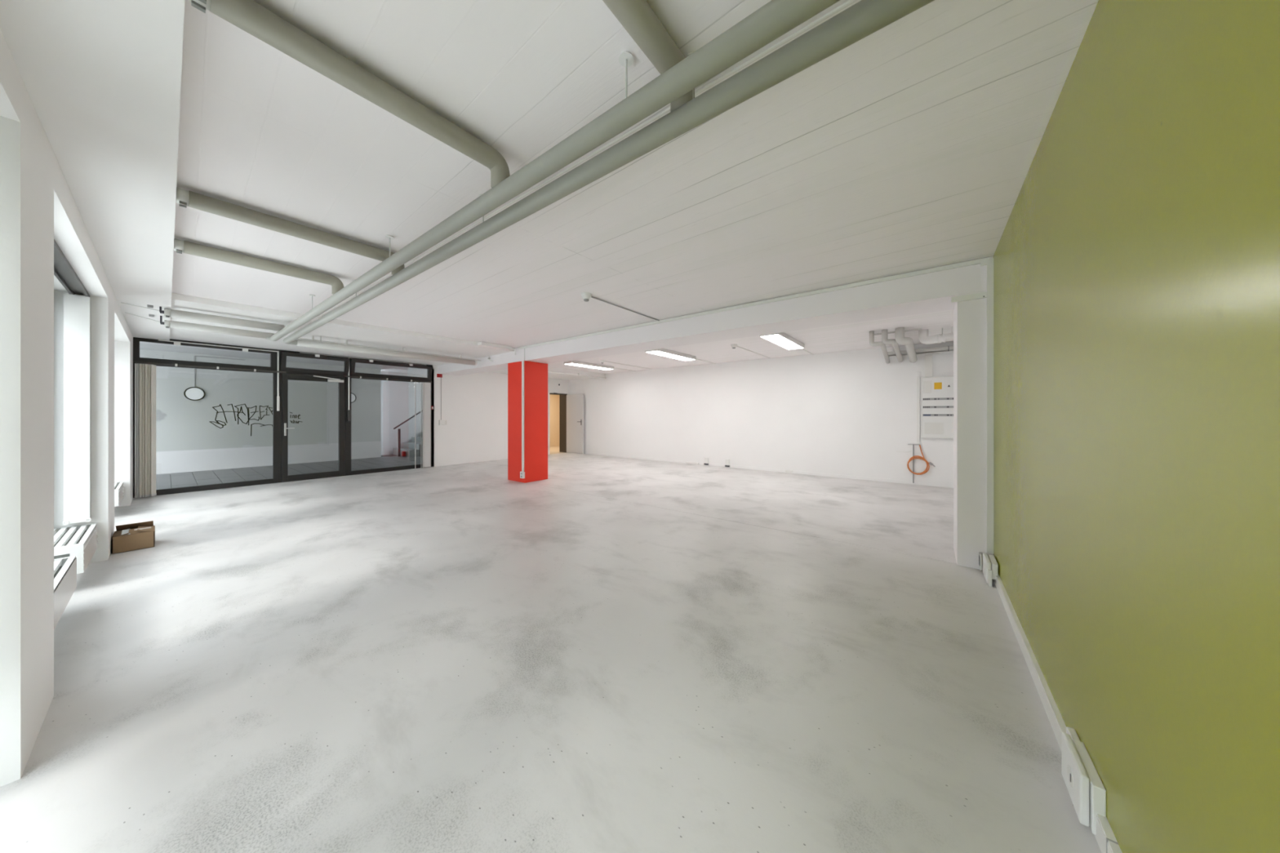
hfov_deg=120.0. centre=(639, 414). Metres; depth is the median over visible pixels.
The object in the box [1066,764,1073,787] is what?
outlet
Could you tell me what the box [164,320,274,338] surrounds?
pipe
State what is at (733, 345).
smoke detector
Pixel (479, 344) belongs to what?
cable box
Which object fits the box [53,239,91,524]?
window
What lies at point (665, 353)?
diffuser
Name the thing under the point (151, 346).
ceiling
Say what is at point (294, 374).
door
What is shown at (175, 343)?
opener
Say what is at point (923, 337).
drain pipe
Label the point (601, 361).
smoke detector
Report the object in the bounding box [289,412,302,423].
graffiti tag
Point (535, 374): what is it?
square column
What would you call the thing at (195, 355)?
pipe
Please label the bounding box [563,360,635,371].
ceiling light
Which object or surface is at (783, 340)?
diffuser
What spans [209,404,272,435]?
graffiti tag
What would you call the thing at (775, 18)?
ceiling pipe
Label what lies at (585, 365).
diffuser
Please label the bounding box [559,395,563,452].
wall
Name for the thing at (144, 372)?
vertical blind
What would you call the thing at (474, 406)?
wall
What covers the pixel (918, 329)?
support rail
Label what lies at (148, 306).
valve
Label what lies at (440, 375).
fire alarm
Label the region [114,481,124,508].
radiator
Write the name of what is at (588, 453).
baseboard
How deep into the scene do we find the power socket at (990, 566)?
2.58 m
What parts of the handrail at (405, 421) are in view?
post, rail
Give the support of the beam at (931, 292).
attached to the wall at (474, 406)
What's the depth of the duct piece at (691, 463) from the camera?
9.74 m
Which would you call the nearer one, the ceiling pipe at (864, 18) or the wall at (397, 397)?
the ceiling pipe at (864, 18)
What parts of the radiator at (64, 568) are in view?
frame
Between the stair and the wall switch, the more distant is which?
the stair
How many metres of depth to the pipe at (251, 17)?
1.33 m
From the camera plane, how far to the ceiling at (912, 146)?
1.85 m
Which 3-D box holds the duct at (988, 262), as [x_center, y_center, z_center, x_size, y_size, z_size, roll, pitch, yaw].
[0.277,-0.082,5.092,6.675,2.443,0.028,0,0,38]
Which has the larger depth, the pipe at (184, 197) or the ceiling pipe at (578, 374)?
the ceiling pipe at (578, 374)
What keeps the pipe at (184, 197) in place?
attached to the ceiling at (912, 146)
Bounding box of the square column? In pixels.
[507,360,547,483]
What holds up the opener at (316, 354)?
attached to the window at (352, 361)
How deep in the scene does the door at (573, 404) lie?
12.47 m
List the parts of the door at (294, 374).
handle, transom sash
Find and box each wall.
[0,27,133,786]
[139,349,381,474]
[381,371,426,455]
[432,364,568,466]
[432,369,434,466]
[549,394,559,446]
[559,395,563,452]
[568,341,953,488]
[993,0,1279,852]
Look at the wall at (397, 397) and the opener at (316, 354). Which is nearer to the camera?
the opener at (316, 354)
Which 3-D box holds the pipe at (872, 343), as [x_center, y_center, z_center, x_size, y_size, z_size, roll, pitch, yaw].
[4.223,-1.149,6.439,0.201,0.314,1.815,0,0,38]
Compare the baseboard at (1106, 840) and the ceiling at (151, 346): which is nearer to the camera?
the baseboard at (1106, 840)
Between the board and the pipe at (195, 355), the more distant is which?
the pipe at (195, 355)
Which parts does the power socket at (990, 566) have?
plate, plate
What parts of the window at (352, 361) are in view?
transom sash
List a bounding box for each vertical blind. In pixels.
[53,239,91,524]
[134,361,286,497]
[342,375,431,468]
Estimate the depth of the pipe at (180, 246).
3.02 m
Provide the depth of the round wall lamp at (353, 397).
10.89 m
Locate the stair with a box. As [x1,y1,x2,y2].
[393,431,422,457]
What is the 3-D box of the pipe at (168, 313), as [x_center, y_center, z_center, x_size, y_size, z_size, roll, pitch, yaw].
[-5.084,-1.160,4.571,0.090,0.094,0.987,0,0,38]
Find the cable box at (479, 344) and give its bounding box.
[477,341,515,355]
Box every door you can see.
[280,350,349,482]
[549,392,583,453]
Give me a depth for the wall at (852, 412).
8.38 m
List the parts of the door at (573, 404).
frame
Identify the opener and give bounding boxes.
[158,339,279,410]
[299,351,426,421]
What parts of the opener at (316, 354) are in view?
pull rod, crank handle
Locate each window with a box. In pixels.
[133,337,281,497]
[344,357,432,475]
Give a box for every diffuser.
[565,363,612,369]
[646,351,694,360]
[760,334,803,349]
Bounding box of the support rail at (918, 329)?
[874,328,920,335]
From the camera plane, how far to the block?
11.61 m
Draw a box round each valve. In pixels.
[120,302,164,313]
[124,311,164,324]
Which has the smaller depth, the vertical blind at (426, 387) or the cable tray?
the cable tray
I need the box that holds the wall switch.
[439,377,447,425]
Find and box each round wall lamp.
[183,368,205,400]
[351,392,356,403]
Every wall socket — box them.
[703,457,708,465]
[724,458,729,466]
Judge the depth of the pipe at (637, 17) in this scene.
1.19 m
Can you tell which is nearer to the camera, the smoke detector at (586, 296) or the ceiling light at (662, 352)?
the smoke detector at (586, 296)
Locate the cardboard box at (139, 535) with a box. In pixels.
[111,520,155,554]
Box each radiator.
[53,522,97,573]
[53,555,76,629]
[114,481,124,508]
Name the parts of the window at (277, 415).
transom sash, glass pane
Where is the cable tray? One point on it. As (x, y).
(949, 348)
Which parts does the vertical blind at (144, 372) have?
head rail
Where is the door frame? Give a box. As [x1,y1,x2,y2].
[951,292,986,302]
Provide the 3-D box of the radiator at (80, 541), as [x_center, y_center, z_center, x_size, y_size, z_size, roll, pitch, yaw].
[-4.500,1.125,2.900,0.865,0.351,0.220,0,0,38]
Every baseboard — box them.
[586,452,906,484]
[993,574,1121,852]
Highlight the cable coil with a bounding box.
[906,444,935,475]
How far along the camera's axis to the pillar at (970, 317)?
3.14 m
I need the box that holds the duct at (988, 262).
[517,257,993,553]
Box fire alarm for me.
[436,373,442,377]
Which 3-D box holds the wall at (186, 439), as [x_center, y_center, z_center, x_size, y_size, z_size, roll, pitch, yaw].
[-11.230,-0.100,7.552,0.200,3.000,10.100,0,0,38]
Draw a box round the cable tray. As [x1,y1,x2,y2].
[887,346,953,356]
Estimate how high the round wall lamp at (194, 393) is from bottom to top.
0.737 m
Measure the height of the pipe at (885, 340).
0.306 m
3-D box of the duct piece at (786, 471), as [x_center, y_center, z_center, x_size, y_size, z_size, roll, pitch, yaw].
[3.325,1.270,8.248,0.140,0.060,0.037,0,0,38]
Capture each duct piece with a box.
[685,462,698,464]
[785,470,792,473]
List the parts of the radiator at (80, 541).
frame, frame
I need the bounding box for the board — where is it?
[907,354,953,483]
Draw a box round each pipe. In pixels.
[164,308,284,331]
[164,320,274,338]
[173,238,343,294]
[176,186,404,275]
[191,0,510,187]
[193,355,244,361]
[266,0,839,341]
[283,0,934,345]
[296,335,480,365]
[547,370,605,378]
[602,0,694,111]
[869,331,889,363]
[881,329,902,362]
[895,327,917,362]
[918,326,953,344]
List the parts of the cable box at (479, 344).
casing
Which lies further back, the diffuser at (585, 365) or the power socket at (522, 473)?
the diffuser at (585, 365)
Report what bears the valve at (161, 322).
attached to the pipe at (172, 324)
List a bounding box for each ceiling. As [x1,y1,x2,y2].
[0,0,1098,380]
[139,341,426,375]
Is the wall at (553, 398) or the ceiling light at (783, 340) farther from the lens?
the wall at (553, 398)
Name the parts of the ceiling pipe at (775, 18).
hanger rod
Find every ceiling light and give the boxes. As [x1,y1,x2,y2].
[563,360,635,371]
[644,348,715,364]
[759,332,813,355]
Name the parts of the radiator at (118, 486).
frame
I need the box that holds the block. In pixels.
[401,451,405,456]
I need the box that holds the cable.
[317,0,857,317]
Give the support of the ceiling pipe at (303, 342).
hanging from the ceiling at (912, 146)
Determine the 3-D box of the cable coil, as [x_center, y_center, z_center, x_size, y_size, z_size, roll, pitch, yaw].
[5.172,0.832,6.798,0.414,0.557,0.056,0,0,38]
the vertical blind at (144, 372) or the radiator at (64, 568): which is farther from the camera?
the vertical blind at (144, 372)
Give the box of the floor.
[0,445,1101,852]
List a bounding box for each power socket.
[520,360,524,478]
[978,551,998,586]
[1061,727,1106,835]
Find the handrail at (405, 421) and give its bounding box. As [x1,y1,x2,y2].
[393,410,422,456]
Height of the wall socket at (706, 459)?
0.188 m
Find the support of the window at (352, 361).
in the wall at (474, 406)
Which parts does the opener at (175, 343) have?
pull rod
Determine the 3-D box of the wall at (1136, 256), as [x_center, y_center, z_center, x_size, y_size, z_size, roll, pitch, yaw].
[1.459,-0.005,1.018,0.200,2.610,5.000,0,0,38]
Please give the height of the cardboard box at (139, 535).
0.226 m
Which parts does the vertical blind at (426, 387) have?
head rail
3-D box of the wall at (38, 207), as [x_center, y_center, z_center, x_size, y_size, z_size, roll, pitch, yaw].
[-4.005,0.033,2.451,10.570,2.534,0.420,0,0,38]
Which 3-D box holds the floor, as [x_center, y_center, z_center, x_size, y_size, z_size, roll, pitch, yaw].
[-2.572,1.360,7.902,15.025,0.120,12.500,0,0,38]
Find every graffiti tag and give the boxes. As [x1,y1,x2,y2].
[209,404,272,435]
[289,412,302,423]
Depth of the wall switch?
9.37 m
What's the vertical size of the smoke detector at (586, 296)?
0.075 m
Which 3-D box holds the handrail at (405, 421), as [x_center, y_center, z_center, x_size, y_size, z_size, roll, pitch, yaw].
[-7.207,0.341,12.126,0.044,1.977,1.564,0,0,38]
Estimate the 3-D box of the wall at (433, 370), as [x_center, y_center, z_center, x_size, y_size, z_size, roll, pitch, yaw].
[-5.209,0.075,9.274,0.120,2.450,0.020,0,0,38]
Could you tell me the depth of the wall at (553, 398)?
15.27 m
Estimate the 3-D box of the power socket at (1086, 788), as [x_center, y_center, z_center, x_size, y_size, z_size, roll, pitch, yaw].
[1.479,1.205,1.250,0.054,0.160,0.300,0,0,38]
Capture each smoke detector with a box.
[581,292,659,320]
[600,360,652,369]
[730,343,770,358]
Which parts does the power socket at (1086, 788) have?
plate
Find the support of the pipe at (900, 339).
attached to the ceiling at (912, 146)

